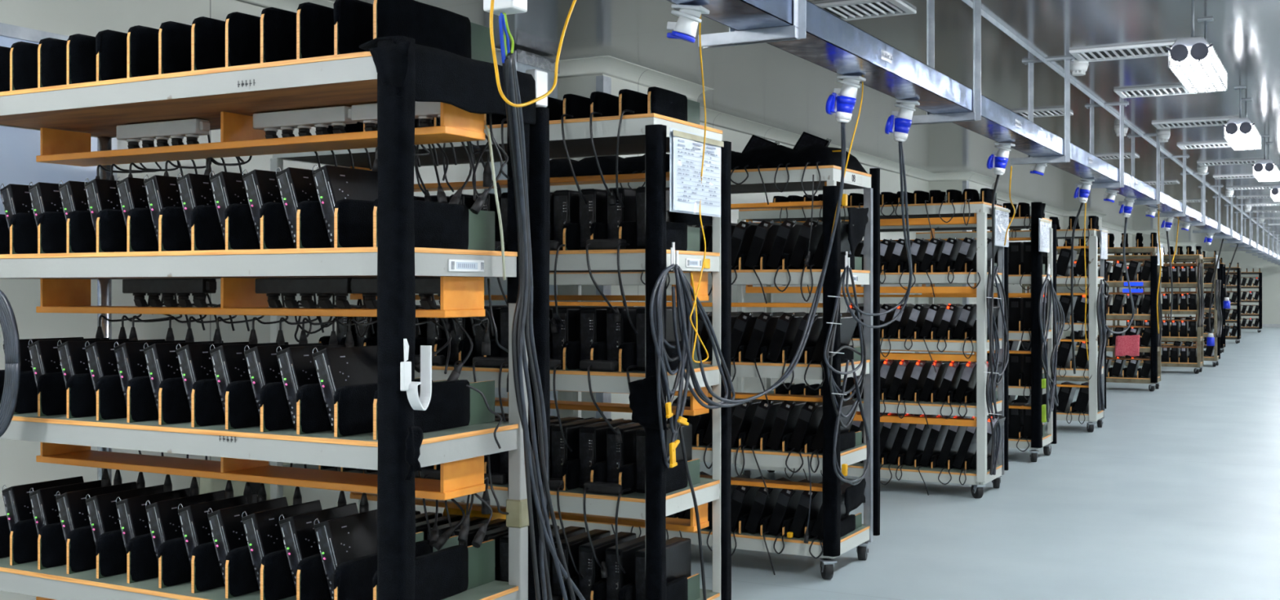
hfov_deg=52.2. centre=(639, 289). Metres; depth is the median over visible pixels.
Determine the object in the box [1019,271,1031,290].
cable
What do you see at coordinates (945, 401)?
cable
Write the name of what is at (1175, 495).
floor
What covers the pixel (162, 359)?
machine
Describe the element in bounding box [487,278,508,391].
cable
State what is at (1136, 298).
machine
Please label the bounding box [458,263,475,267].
print
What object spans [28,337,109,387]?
machine
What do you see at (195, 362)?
machine
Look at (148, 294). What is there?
outlet
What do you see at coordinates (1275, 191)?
ceiling lamp
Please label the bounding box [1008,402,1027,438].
machine
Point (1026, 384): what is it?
cable
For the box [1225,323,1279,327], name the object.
baseboard
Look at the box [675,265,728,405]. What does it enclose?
power cable
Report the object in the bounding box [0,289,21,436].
cable coil
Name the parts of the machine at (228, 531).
panel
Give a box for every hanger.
[698,0,805,48]
[911,0,981,124]
[1009,56,1075,164]
[1075,102,1128,189]
[1118,133,1159,205]
[1154,155,1189,217]
[1173,172,1208,226]
[1192,185,1223,233]
[1212,195,1235,238]
[1219,204,1244,243]
[1229,211,1253,247]
[1238,217,1259,250]
[1245,222,1266,253]
[1252,226,1271,255]
[1257,231,1275,257]
[1262,234,1279,259]
[1266,237,1279,261]
[1271,240,1279,262]
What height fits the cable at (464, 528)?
0.219 m
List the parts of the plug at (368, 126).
cord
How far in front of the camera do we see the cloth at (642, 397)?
4.73 m
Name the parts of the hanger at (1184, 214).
ceiling plate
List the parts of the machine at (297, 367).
panel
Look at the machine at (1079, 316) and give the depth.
13.48 m
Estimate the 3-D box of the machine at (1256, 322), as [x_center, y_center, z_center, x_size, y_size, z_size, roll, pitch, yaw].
[21.259,1.119,45.031,0.188,0.301,0.304,0,0,28]
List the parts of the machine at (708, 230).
panel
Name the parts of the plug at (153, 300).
cord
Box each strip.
[961,0,1279,240]
[1122,288,1142,292]
[1124,282,1142,285]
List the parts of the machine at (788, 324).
panel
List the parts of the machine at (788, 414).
panel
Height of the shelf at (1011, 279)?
0.062 m
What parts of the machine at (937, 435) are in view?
panel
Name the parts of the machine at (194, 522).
panel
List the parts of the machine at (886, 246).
panel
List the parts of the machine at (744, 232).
panel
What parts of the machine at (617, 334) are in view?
panel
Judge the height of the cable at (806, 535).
0.439 m
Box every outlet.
[126,138,139,142]
[133,293,146,295]
[141,137,154,141]
[146,293,160,295]
[155,136,168,140]
[161,293,175,295]
[170,135,183,138]
[177,293,190,295]
[185,133,199,137]
[191,293,205,295]
[264,128,277,132]
[266,293,279,296]
[280,126,294,130]
[283,293,296,296]
[297,125,311,128]
[299,293,313,296]
[314,124,328,128]
[316,293,330,296]
[331,122,345,126]
[333,293,347,296]
[363,120,377,124]
[363,293,377,296]
[418,115,432,119]
[418,293,432,296]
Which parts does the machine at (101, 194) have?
panel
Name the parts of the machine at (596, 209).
panel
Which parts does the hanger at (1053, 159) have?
ceiling plate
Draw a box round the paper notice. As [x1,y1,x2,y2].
[669,127,724,217]
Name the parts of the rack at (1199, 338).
post, post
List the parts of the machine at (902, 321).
panel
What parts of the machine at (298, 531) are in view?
panel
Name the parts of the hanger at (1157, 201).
ceiling plate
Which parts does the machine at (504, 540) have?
panel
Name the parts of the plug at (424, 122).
cord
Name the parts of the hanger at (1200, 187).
ceiling plate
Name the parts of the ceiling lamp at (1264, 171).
hanging rod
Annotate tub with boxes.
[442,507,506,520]
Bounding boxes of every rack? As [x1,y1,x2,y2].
[0,0,550,599]
[270,86,731,599]
[549,164,879,578]
[737,187,1008,497]
[840,201,1056,462]
[915,215,1106,432]
[1022,232,1160,391]
[1097,245,1203,373]
[1112,250,1220,366]
[1136,257,1225,353]
[1164,262,1240,343]
[1203,268,1262,332]
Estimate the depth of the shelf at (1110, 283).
19.00 m
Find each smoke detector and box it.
[1070,58,1088,75]
[1114,124,1128,136]
[1156,130,1170,142]
[1196,166,1208,174]
[1225,190,1234,196]
[1244,206,1251,212]
[1257,217,1264,222]
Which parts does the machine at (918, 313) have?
panel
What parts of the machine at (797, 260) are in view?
panel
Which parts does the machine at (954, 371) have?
panel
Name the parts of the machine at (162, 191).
panel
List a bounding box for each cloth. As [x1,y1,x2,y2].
[368,41,411,87]
[404,426,423,480]
[628,375,668,430]
[674,212,712,226]
[844,478,866,515]
[847,207,868,254]
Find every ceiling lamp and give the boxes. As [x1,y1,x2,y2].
[1166,0,1227,93]
[1222,86,1261,150]
[1251,135,1279,182]
[1269,165,1279,201]
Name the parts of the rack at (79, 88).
post, power strip, power strip, power strip, power strip, power strip, power strip, post, felt strip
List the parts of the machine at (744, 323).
panel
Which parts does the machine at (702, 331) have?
panel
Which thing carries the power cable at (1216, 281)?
hanging from the rack at (1216, 356)
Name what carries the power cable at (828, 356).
hanging from the hook at (846, 259)
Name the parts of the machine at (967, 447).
panel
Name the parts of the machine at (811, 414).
panel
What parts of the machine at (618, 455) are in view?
panel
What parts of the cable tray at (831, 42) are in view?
joint plate, joint plate, joint plate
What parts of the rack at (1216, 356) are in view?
post, post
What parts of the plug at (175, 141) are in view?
cord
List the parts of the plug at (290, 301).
cord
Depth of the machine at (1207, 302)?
24.92 m
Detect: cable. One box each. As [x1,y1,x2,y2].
[95,163,146,178]
[95,314,142,339]
[101,450,142,486]
[109,141,161,180]
[113,452,164,484]
[118,314,171,338]
[128,160,179,177]
[128,293,182,340]
[136,453,188,488]
[147,295,164,306]
[163,455,207,492]
[164,133,212,176]
[165,295,206,341]
[185,315,237,342]
[190,476,198,496]
[204,156,244,174]
[204,293,213,306]
[206,155,252,175]
[213,315,264,342]
[224,480,233,498]
[243,462,293,503]
[248,293,288,343]
[257,464,306,502]
[275,293,318,345]
[293,315,311,342]
[293,466,337,505]
[294,293,334,333]
[298,316,342,343]
[316,302,337,327]
[328,293,367,345]
[337,469,366,506]
[345,318,377,346]
[355,298,371,337]
[359,493,368,513]
[372,146,377,171]
[413,118,430,155]
[413,125,431,201]
[414,144,427,194]
[414,317,451,373]
[415,293,435,325]
[422,474,431,534]
[427,143,447,203]
[429,499,439,546]
[431,296,450,331]
[431,498,465,550]
[436,143,448,181]
[440,317,450,373]
[442,142,453,191]
[444,500,454,536]
[446,317,473,381]
[448,142,472,204]
[453,360,461,368]
[457,493,474,542]
[466,141,475,200]
[466,141,492,186]
[466,384,502,448]
[466,494,470,546]
[470,133,502,214]
[471,141,488,196]
[471,316,490,355]
[471,493,493,547]
[472,361,477,382]
[476,140,502,198]
[476,316,489,337]
[481,476,490,514]
[484,124,506,279]
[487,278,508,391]
[487,454,508,514]
[488,113,509,179]
[496,245,508,306]
[497,361,508,422]
[501,118,506,160]
[502,61,552,599]
[504,56,540,599]
[505,53,568,599]
[507,53,575,599]
[508,56,585,599]
[510,51,548,599]
[549,317,558,333]
[552,363,572,452]
[553,244,564,326]
[556,484,583,579]
[560,114,587,204]
[582,487,608,577]
[586,244,621,323]
[586,364,622,444]
[589,111,616,205]
[614,488,631,573]
[615,109,634,208]
[617,243,637,333]
[626,364,644,431]
[627,170,644,188]
[630,525,641,537]
[649,263,691,433]
[653,285,687,374]
[653,305,686,349]
[654,300,685,468]
[656,264,686,462]
[656,333,682,408]
[659,269,688,395]
[661,272,691,361]
[663,293,693,423]
[666,273,670,288]
[671,268,735,408]
[674,122,844,407]
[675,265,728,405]
[677,122,845,403]
[679,426,706,599]
[703,442,712,469]
[706,528,712,551]
[707,271,712,296]
[730,164,748,184]
[730,356,737,382]
[731,265,738,284]
[731,528,737,555]
[734,444,746,476]
[751,444,769,497]
[752,265,767,303]
[754,357,769,406]
[757,164,768,204]
[763,531,775,574]
[773,163,790,192]
[773,264,791,292]
[773,532,786,554]
[779,208,787,222]
[782,359,794,389]
[784,467,795,478]
[785,448,803,472]
[800,161,821,198]
[800,264,814,302]
[804,174,813,265]
[804,359,825,390]
[804,456,811,543]
[808,535,823,558]
[809,448,821,472]
[823,265,863,374]
[826,287,866,417]
[826,293,864,358]
[828,342,863,394]
[829,282,866,427]
[831,315,866,401]
[832,373,870,483]
[833,359,868,484]
[842,141,912,328]
[845,141,911,315]
[880,201,894,217]
[880,269,886,284]
[880,335,891,357]
[880,398,885,417]
[880,463,892,484]
[894,201,908,218]
[895,464,902,479]
[897,399,906,418]
[898,269,915,289]
[904,336,913,350]
[918,400,928,428]
[918,466,928,495]
[923,336,936,372]
[924,200,933,240]
[925,269,934,297]
[937,336,946,352]
[937,467,951,484]
[938,199,955,222]
[940,400,952,418]
[947,268,955,283]
[958,401,967,417]
[959,468,966,485]
[962,337,973,359]
[963,199,970,225]
[967,268,980,288]
[985,266,993,475]
[986,270,1008,376]
[987,281,999,475]
[989,174,999,399]
[989,266,1000,475]
[989,271,995,473]
[991,266,998,475]
[991,268,1007,385]
[1016,436,1029,451]
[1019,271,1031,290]
[1021,328,1031,350]
[1023,213,1030,229]
[1023,383,1031,399]
[1038,273,1057,422]
[1040,279,1062,385]
[1040,282,1057,400]
[1043,280,1059,411]
[1044,281,1065,406]
[1058,365,1066,377]
[1065,274,1075,289]
[1066,410,1071,423]
[1071,202,1083,373]
[1078,274,1089,291]
[1078,411,1084,424]
[1081,320,1088,339]
[1082,226,1089,242]
[1096,279,1102,409]
[1097,292,1102,410]
[1099,280,1105,410]
[1099,282,1106,410]
[1099,299,1103,410]
[1102,279,1109,297]
[1104,217,1134,333]
[1157,272,1159,346]
[1158,272,1162,346]
[1165,231,1173,320]
[1197,262,1200,327]
[1200,262,1204,327]
[1200,263,1203,327]
[1214,279,1218,337]
[1217,279,1222,337]
[1217,280,1220,337]
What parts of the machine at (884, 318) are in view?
panel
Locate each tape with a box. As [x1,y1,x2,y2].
[665,401,673,418]
[669,442,677,467]
[672,440,679,451]
[676,416,688,425]
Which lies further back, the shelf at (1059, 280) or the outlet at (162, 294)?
the shelf at (1059, 280)
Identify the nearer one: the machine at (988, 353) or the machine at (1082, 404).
the machine at (988, 353)
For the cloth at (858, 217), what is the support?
hanging from the rack at (840, 535)
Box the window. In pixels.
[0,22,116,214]
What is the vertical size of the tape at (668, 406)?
0.057 m
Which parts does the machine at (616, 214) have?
panel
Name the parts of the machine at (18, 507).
panel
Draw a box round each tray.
[666,0,885,73]
[666,0,1279,259]
[839,43,1017,135]
[982,114,1089,168]
[1062,153,1136,191]
[1116,178,1168,206]
[1149,195,1191,217]
[1173,208,1209,226]
[1195,217,1223,232]
[1213,225,1235,237]
[1223,231,1244,242]
[1235,236,1252,246]
[1244,240,1258,249]
[1252,244,1265,252]
[1257,248,1270,254]
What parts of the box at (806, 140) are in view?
panel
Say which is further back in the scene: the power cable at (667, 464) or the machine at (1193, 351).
the machine at (1193, 351)
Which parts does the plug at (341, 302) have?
cord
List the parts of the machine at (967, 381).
panel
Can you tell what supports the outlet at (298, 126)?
attached to the rack at (79, 88)
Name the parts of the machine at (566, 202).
panel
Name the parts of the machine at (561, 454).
panel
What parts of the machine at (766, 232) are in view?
panel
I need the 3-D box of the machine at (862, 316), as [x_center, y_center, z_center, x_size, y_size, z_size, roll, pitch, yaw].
[1.739,0.227,9.835,0.140,0.252,0.333,0,0,28]
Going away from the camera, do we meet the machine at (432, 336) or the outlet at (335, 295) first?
the outlet at (335, 295)
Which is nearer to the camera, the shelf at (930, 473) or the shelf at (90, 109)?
the shelf at (90, 109)
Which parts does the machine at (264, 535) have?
panel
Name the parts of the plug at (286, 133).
cord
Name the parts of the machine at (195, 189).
panel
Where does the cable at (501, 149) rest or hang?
hanging from the rack at (79, 88)
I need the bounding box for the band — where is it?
[506,498,528,528]
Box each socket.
[483,0,527,15]
[666,4,709,43]
[825,75,866,115]
[884,99,919,134]
[986,142,1015,168]
[1030,163,1047,175]
[1073,178,1094,198]
[1103,189,1119,202]
[1119,197,1136,213]
[1145,207,1158,217]
[1160,217,1173,227]
[1181,222,1191,231]
[1204,232,1214,242]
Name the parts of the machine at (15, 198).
panel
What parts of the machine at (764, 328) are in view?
panel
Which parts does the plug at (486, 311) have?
cord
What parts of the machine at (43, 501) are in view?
panel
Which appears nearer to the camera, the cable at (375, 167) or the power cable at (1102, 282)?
the cable at (375, 167)
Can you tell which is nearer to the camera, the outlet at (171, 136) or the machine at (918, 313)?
the outlet at (171, 136)
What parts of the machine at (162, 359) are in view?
panel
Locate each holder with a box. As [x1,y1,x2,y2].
[400,338,431,410]
[448,258,484,271]
[685,257,701,267]
[853,275,857,281]
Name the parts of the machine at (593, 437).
panel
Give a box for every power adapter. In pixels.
[414,354,445,365]
[414,466,440,479]
[472,356,508,368]
[484,472,506,484]
[494,240,505,251]
[549,358,563,368]
[549,477,564,489]
[550,240,561,250]
[551,595,562,599]
[579,359,618,371]
[583,480,622,494]
[586,238,626,249]
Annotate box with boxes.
[483,0,527,63]
[525,69,547,106]
[742,134,779,152]
[792,131,831,150]
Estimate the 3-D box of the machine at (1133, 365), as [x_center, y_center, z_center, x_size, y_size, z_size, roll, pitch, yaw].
[7.205,1.119,19.091,0.188,0.301,0.308,0,0,28]
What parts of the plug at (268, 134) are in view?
cord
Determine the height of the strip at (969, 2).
0.032 m
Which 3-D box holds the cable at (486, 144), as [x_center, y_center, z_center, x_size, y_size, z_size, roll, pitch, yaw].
[-0.481,-0.364,3.946,0.047,0.217,0.137,0,0,6]
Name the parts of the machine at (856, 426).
panel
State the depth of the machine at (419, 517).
5.68 m
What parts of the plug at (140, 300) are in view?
cord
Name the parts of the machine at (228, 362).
panel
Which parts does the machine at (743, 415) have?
panel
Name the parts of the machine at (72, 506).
panel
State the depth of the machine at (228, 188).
3.91 m
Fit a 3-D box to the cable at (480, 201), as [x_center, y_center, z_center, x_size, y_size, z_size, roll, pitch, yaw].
[-0.458,-0.348,3.903,0.114,0.247,0.026,0,0,-43]
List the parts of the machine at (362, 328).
panel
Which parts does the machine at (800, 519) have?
panel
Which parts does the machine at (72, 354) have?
panel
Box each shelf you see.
[0,56,377,137]
[0,252,516,279]
[0,420,517,470]
[0,571,517,599]
[272,116,722,168]
[280,483,719,519]
[414,368,719,393]
[549,253,719,272]
[549,271,869,284]
[549,518,869,559]
[550,168,871,194]
[692,448,866,470]
[702,362,869,379]
[738,204,991,222]
[738,464,1001,484]
[840,382,1049,395]
[848,340,1001,351]
[856,402,1001,417]
[880,218,1051,231]
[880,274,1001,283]
[880,275,1051,284]
[915,230,1100,239]
[995,435,1051,449]
[1008,331,1051,340]
[1024,281,1150,286]
[1042,368,1102,376]
[1046,324,1102,330]
[1056,247,1157,254]
[1056,277,1102,284]
[1056,376,1159,383]
[1056,411,1102,422]
[1057,346,1159,352]
[1097,255,1202,259]
[1097,283,1197,287]
[1099,310,1197,314]
[1106,315,1150,319]
[1110,336,1202,341]
[1110,361,1202,367]
[1113,257,1215,262]
[1122,355,1218,360]
[1140,263,1224,266]
[1160,344,1224,348]
[1166,285,1236,288]
[1170,320,1236,323]
[1203,267,1240,270]
[1203,284,1212,287]
[1203,337,1237,339]
[1204,272,1258,274]
[1204,309,1213,312]
[1204,314,1258,315]
[1230,327,1258,328]
[1235,300,1258,302]
[1240,286,1258,288]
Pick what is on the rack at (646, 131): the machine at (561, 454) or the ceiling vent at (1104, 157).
the machine at (561, 454)
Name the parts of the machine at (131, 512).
panel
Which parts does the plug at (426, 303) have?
cord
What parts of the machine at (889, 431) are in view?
panel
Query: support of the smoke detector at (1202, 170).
attached to the ceiling
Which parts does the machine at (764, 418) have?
panel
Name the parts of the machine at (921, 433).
panel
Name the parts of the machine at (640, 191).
panel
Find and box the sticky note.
[703,258,710,268]
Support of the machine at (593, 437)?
on the rack at (646, 131)
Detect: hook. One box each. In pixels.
[671,242,678,272]
[844,251,849,267]
[1047,263,1050,280]
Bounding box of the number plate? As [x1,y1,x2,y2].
[844,173,862,184]
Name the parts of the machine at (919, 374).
panel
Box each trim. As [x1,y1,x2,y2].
[235,0,1208,253]
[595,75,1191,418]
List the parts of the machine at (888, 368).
panel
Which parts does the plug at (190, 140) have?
cord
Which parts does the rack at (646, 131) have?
post, post, post, post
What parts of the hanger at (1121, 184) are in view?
ceiling plate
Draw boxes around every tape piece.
[786,531,792,537]
[841,193,847,206]
[841,463,847,476]
[1041,377,1046,388]
[1041,404,1046,422]
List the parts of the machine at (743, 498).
panel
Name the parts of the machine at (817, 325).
panel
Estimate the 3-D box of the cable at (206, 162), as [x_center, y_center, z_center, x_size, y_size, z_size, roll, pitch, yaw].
[-1.381,-0.440,4.340,0.041,0.242,0.181,0,0,22]
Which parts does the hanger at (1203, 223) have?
ceiling plate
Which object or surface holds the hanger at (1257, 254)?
hanging from the ceiling
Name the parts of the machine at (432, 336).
panel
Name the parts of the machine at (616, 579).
panel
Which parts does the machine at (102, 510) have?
panel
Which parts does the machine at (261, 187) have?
panel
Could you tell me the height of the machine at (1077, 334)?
0.301 m
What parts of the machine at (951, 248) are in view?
panel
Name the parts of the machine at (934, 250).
panel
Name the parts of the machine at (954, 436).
panel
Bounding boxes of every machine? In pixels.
[0,183,33,231]
[1,475,84,532]
[3,337,84,371]
[28,182,63,228]
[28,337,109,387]
[29,479,111,535]
[55,481,136,545]
[57,338,137,386]
[58,180,89,222]
[84,177,121,237]
[84,338,165,395]
[85,484,164,543]
[113,340,185,408]
[115,177,149,229]
[115,488,190,555]
[143,174,182,243]
[143,340,223,411]
[145,489,225,564]
[176,172,215,239]
[176,341,248,410]
[177,493,257,565]
[207,497,288,585]
[209,170,248,243]
[209,342,288,416]
[241,499,322,592]
[242,168,282,247]
[244,342,322,417]
[275,167,319,248]
[275,344,346,430]
[279,502,358,591]
[311,164,377,248]
[312,345,377,432]
[313,509,377,599]
[336,306,356,344]
[356,305,377,346]
[413,195,424,200]
[415,305,439,337]
[415,511,442,523]
[415,514,464,540]
[426,307,450,351]
[427,516,488,540]
[430,195,449,203]
[449,194,475,208]
[450,305,506,364]
[452,518,506,546]
[474,525,508,567]
[475,193,501,225]
[475,306,504,356]
[484,416,508,458]
[494,413,508,417]
[499,415,557,482]
[499,524,559,582]
[500,306,508,357]
[501,192,507,251]
[549,306,574,340]
[549,417,583,457]
[549,525,585,572]
[550,191,553,224]
[551,306,606,358]
[551,417,609,478]
[551,528,610,599]
[553,190,579,250]
[578,531,636,599]
[579,188,607,249]
[579,419,635,488]
[580,306,633,359]
[605,535,644,599]
[606,306,644,361]
[606,422,643,483]
[607,187,635,239]
[635,186,692,248]
[635,306,681,370]
[635,423,692,493]
[635,537,691,599]
[666,395,690,423]
[666,471,709,518]
[683,502,710,519]
[687,396,712,444]
[693,311,712,344]
[694,225,712,252]
[702,311,743,360]
[702,398,743,446]
[706,222,737,252]
[706,474,750,528]
[730,311,764,360]
[730,475,769,532]
[731,221,759,269]
[731,398,764,448]
[744,220,782,269]
[744,311,783,361]
[744,477,791,533]
[745,399,784,448]
[765,311,806,362]
[765,479,813,535]
[766,219,804,269]
[766,400,806,450]
[787,312,822,363]
[787,401,822,452]
[788,219,822,269]
[788,481,822,537]
[810,219,853,268]
[810,312,857,363]
[810,399,855,453]
[810,482,852,539]
[840,375,859,397]
[846,303,863,325]
[848,240,863,257]
[848,420,863,437]
[854,303,882,336]
[855,359,885,398]
[859,240,881,270]
[859,412,888,462]
[880,239,897,271]
[880,303,897,337]
[880,359,901,398]
[880,413,903,462]
[886,238,913,272]
[886,303,914,337]
[886,360,917,399]
[887,413,920,464]
[902,303,930,337]
[902,360,933,400]
[902,414,937,466]
[903,238,928,272]
[919,238,946,272]
[919,303,947,338]
[919,360,951,401]
[919,414,954,466]
[935,360,967,402]
[936,237,963,272]
[936,303,964,338]
[936,415,970,467]
[952,237,976,271]
[952,303,976,339]
[952,361,976,402]
[952,416,988,469]
[969,237,998,271]
[969,304,999,338]
[969,360,1002,403]
[969,414,1005,469]
[986,352,989,361]
[994,249,1008,266]
[994,297,1008,328]
[1008,241,1023,275]
[1008,297,1023,330]
[1008,340,1019,350]
[1008,353,1023,385]
[1008,395,1015,402]
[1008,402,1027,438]
[1016,395,1031,404]
[1018,340,1031,351]
[1023,241,1031,274]
[1023,297,1031,330]
[1023,403,1031,439]
[1042,251,1057,275]
[1042,295,1046,322]
[1042,393,1045,404]
[1056,248,1077,276]
[1056,295,1077,322]
[1056,337,1076,368]
[1056,381,1076,412]
[1069,330,1083,345]
[1073,248,1088,275]
[1073,295,1080,313]
[1073,295,1088,322]
[1073,382,1088,413]
[1075,338,1088,368]
[1097,327,1112,345]
[1098,261,1112,280]
[1099,294,1112,313]
[1106,355,1111,375]
[1110,260,1124,280]
[1110,294,1126,314]
[1110,355,1127,377]
[1111,324,1126,345]
[1124,260,1141,280]
[1124,294,1141,313]
[1124,356,1141,377]
[1126,294,1129,305]
[1126,320,1134,335]
[1127,324,1141,335]
[1135,320,1143,336]
[1135,351,1143,361]
[1138,294,1143,305]
[1139,260,1151,280]
[1139,294,1151,314]
[1139,325,1150,346]
[1139,355,1150,377]
[1144,320,1150,325]
[1144,352,1150,357]
[1162,266,1170,282]
[1162,293,1170,310]
[1162,320,1170,336]
[1162,345,1170,361]
[1170,316,1182,329]
[1170,341,1182,354]
[1171,266,1179,282]
[1171,320,1179,336]
[1171,345,1179,362]
[1172,293,1179,310]
[1180,266,1188,282]
[1180,293,1188,310]
[1180,320,1188,337]
[1180,346,1188,362]
[1184,341,1193,355]
[1185,316,1193,330]
[1189,266,1197,282]
[1189,293,1197,310]
[1189,320,1197,337]
[1189,346,1197,362]
[1203,312,1213,324]
[1204,267,1213,283]
[1204,292,1213,307]
[1204,293,1208,302]
[1204,317,1213,332]
[1204,346,1213,356]
[1225,274,1231,284]
[1225,308,1230,319]
[1225,324,1230,336]
[1230,274,1236,284]
[1230,291,1236,302]
[1230,308,1236,319]
[1230,325,1236,336]
[1240,277,1247,286]
[1240,291,1247,300]
[1240,305,1247,313]
[1240,317,1247,326]
[1247,277,1253,286]
[1247,291,1253,300]
[1247,305,1253,313]
[1247,317,1253,326]
[1253,277,1258,286]
[1253,291,1258,300]
[1253,305,1258,313]
[1253,318,1258,326]
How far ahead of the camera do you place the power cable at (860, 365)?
6.43 m
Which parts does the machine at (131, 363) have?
panel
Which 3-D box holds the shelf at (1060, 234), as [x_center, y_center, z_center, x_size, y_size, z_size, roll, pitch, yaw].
[3.963,-0.580,14.050,1.860,0.062,0.600,0,0,28]
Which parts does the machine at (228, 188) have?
panel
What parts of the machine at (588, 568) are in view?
panel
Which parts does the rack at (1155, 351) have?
post, post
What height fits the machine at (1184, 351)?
0.280 m
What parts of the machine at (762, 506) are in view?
panel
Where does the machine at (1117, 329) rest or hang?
on the rack at (1155, 351)
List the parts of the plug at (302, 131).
cord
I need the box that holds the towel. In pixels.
[1114,334,1139,356]
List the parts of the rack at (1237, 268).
post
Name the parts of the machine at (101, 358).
panel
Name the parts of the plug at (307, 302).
cord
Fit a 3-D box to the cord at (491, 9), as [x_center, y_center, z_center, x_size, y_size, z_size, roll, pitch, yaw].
[-0.261,-0.627,3.314,0.008,0.351,0.414,0,0,28]
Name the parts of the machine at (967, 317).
panel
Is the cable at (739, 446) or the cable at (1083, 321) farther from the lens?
the cable at (1083, 321)
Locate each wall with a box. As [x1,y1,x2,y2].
[0,0,1206,599]
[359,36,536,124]
[1206,250,1279,324]
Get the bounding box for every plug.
[127,141,183,176]
[133,295,188,328]
[142,140,197,173]
[147,295,204,330]
[156,138,213,175]
[162,295,219,328]
[171,137,226,171]
[177,295,235,330]
[186,137,242,173]
[192,295,249,331]
[265,130,320,168]
[267,296,324,333]
[281,129,337,166]
[284,296,340,333]
[297,128,354,168]
[300,296,357,333]
[315,126,372,169]
[317,296,374,333]
[332,125,346,133]
[334,296,366,308]
[364,123,420,167]
[364,296,420,334]
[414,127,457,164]
[415,304,457,335]
[416,305,438,334]
[419,118,475,164]
[419,296,475,335]
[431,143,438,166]
[438,117,494,162]
[438,296,494,336]
[835,95,856,123]
[893,117,911,142]
[993,156,1008,175]
[1078,189,1090,203]
[1123,205,1133,217]
[1164,222,1172,231]
[1206,237,1212,244]
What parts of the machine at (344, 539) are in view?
panel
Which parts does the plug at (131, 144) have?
cord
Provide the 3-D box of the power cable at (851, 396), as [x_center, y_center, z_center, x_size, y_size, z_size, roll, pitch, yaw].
[1.048,0.217,6.568,0.013,0.679,0.534,0,0,28]
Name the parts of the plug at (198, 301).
cord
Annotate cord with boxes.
[489,0,576,106]
[689,15,708,363]
[782,82,863,375]
[1004,166,1015,245]
[1084,202,1088,359]
[1156,210,1161,333]
[1171,219,1179,263]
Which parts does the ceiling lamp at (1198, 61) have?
hanging rod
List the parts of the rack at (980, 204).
post, post, post, post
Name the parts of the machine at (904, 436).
panel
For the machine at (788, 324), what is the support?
on the rack at (840, 535)
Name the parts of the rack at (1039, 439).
post, post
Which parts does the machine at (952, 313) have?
panel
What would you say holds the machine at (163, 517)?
on the rack at (79, 88)
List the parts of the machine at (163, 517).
panel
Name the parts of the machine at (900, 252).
panel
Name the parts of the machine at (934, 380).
panel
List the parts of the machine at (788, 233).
panel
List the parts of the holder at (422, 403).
plate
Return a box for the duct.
[484,48,559,416]
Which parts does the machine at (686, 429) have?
panel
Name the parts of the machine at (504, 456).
panel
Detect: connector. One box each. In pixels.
[1206,238,1223,346]
[1222,244,1238,308]
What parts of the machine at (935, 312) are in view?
panel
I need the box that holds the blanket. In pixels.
[549,145,867,177]
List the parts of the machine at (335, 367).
panel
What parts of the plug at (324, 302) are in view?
cord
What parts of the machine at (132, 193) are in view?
panel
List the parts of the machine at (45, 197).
panel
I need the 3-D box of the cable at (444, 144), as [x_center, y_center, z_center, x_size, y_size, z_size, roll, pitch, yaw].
[-0.762,-0.532,5.232,0.046,0.274,0.104,0,0,28]
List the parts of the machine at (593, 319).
panel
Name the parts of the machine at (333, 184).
panel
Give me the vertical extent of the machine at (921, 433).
0.387 m
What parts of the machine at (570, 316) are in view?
panel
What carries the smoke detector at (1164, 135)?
attached to the ceiling
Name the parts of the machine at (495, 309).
panel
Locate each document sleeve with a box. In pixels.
[994,205,1009,247]
[1039,217,1050,252]
[1100,228,1108,259]
[1156,243,1163,266]
[1215,254,1219,268]
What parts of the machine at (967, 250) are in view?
panel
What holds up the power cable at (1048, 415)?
hanging from the hook at (1048, 268)
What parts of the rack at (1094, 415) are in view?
post, post, post, post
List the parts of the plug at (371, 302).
cord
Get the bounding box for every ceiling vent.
[814,0,916,21]
[1012,106,1073,118]
[1069,41,1174,62]
[1094,153,1139,159]
[1113,84,1223,98]
[1144,180,1179,185]
[1151,117,1238,128]
[1176,141,1244,149]
[1177,199,1207,202]
[1196,159,1263,166]
[1213,174,1254,179]
[1226,185,1273,190]
[1236,195,1271,199]
[1244,203,1279,206]
[1253,209,1279,213]
[1260,217,1279,219]
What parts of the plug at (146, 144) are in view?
cord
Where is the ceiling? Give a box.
[328,0,1279,251]
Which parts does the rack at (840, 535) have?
post, post, post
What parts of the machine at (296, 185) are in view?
panel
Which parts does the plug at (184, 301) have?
cord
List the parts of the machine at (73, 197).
panel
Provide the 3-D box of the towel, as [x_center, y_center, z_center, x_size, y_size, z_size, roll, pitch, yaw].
[7.037,0.801,18.873,0.346,0.318,0.052,0,0,28]
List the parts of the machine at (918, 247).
panel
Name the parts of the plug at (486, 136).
cord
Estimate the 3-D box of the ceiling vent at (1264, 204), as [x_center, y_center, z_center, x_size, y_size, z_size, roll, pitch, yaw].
[11.284,-1.531,23.453,0.740,0.018,0.420,0,0,28]
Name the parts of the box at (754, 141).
panel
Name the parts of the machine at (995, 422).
panel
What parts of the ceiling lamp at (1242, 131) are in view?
hanging rod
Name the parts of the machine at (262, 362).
panel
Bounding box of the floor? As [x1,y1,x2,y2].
[691,327,1279,599]
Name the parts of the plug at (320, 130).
cord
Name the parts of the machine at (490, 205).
panel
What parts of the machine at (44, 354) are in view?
panel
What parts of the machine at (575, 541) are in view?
panel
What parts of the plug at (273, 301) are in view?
cord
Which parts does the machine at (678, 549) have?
panel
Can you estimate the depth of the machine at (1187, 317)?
25.09 m
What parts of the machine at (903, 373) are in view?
panel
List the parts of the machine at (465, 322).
panel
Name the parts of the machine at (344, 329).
panel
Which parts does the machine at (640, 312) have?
panel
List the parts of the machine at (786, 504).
panel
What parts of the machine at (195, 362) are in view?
panel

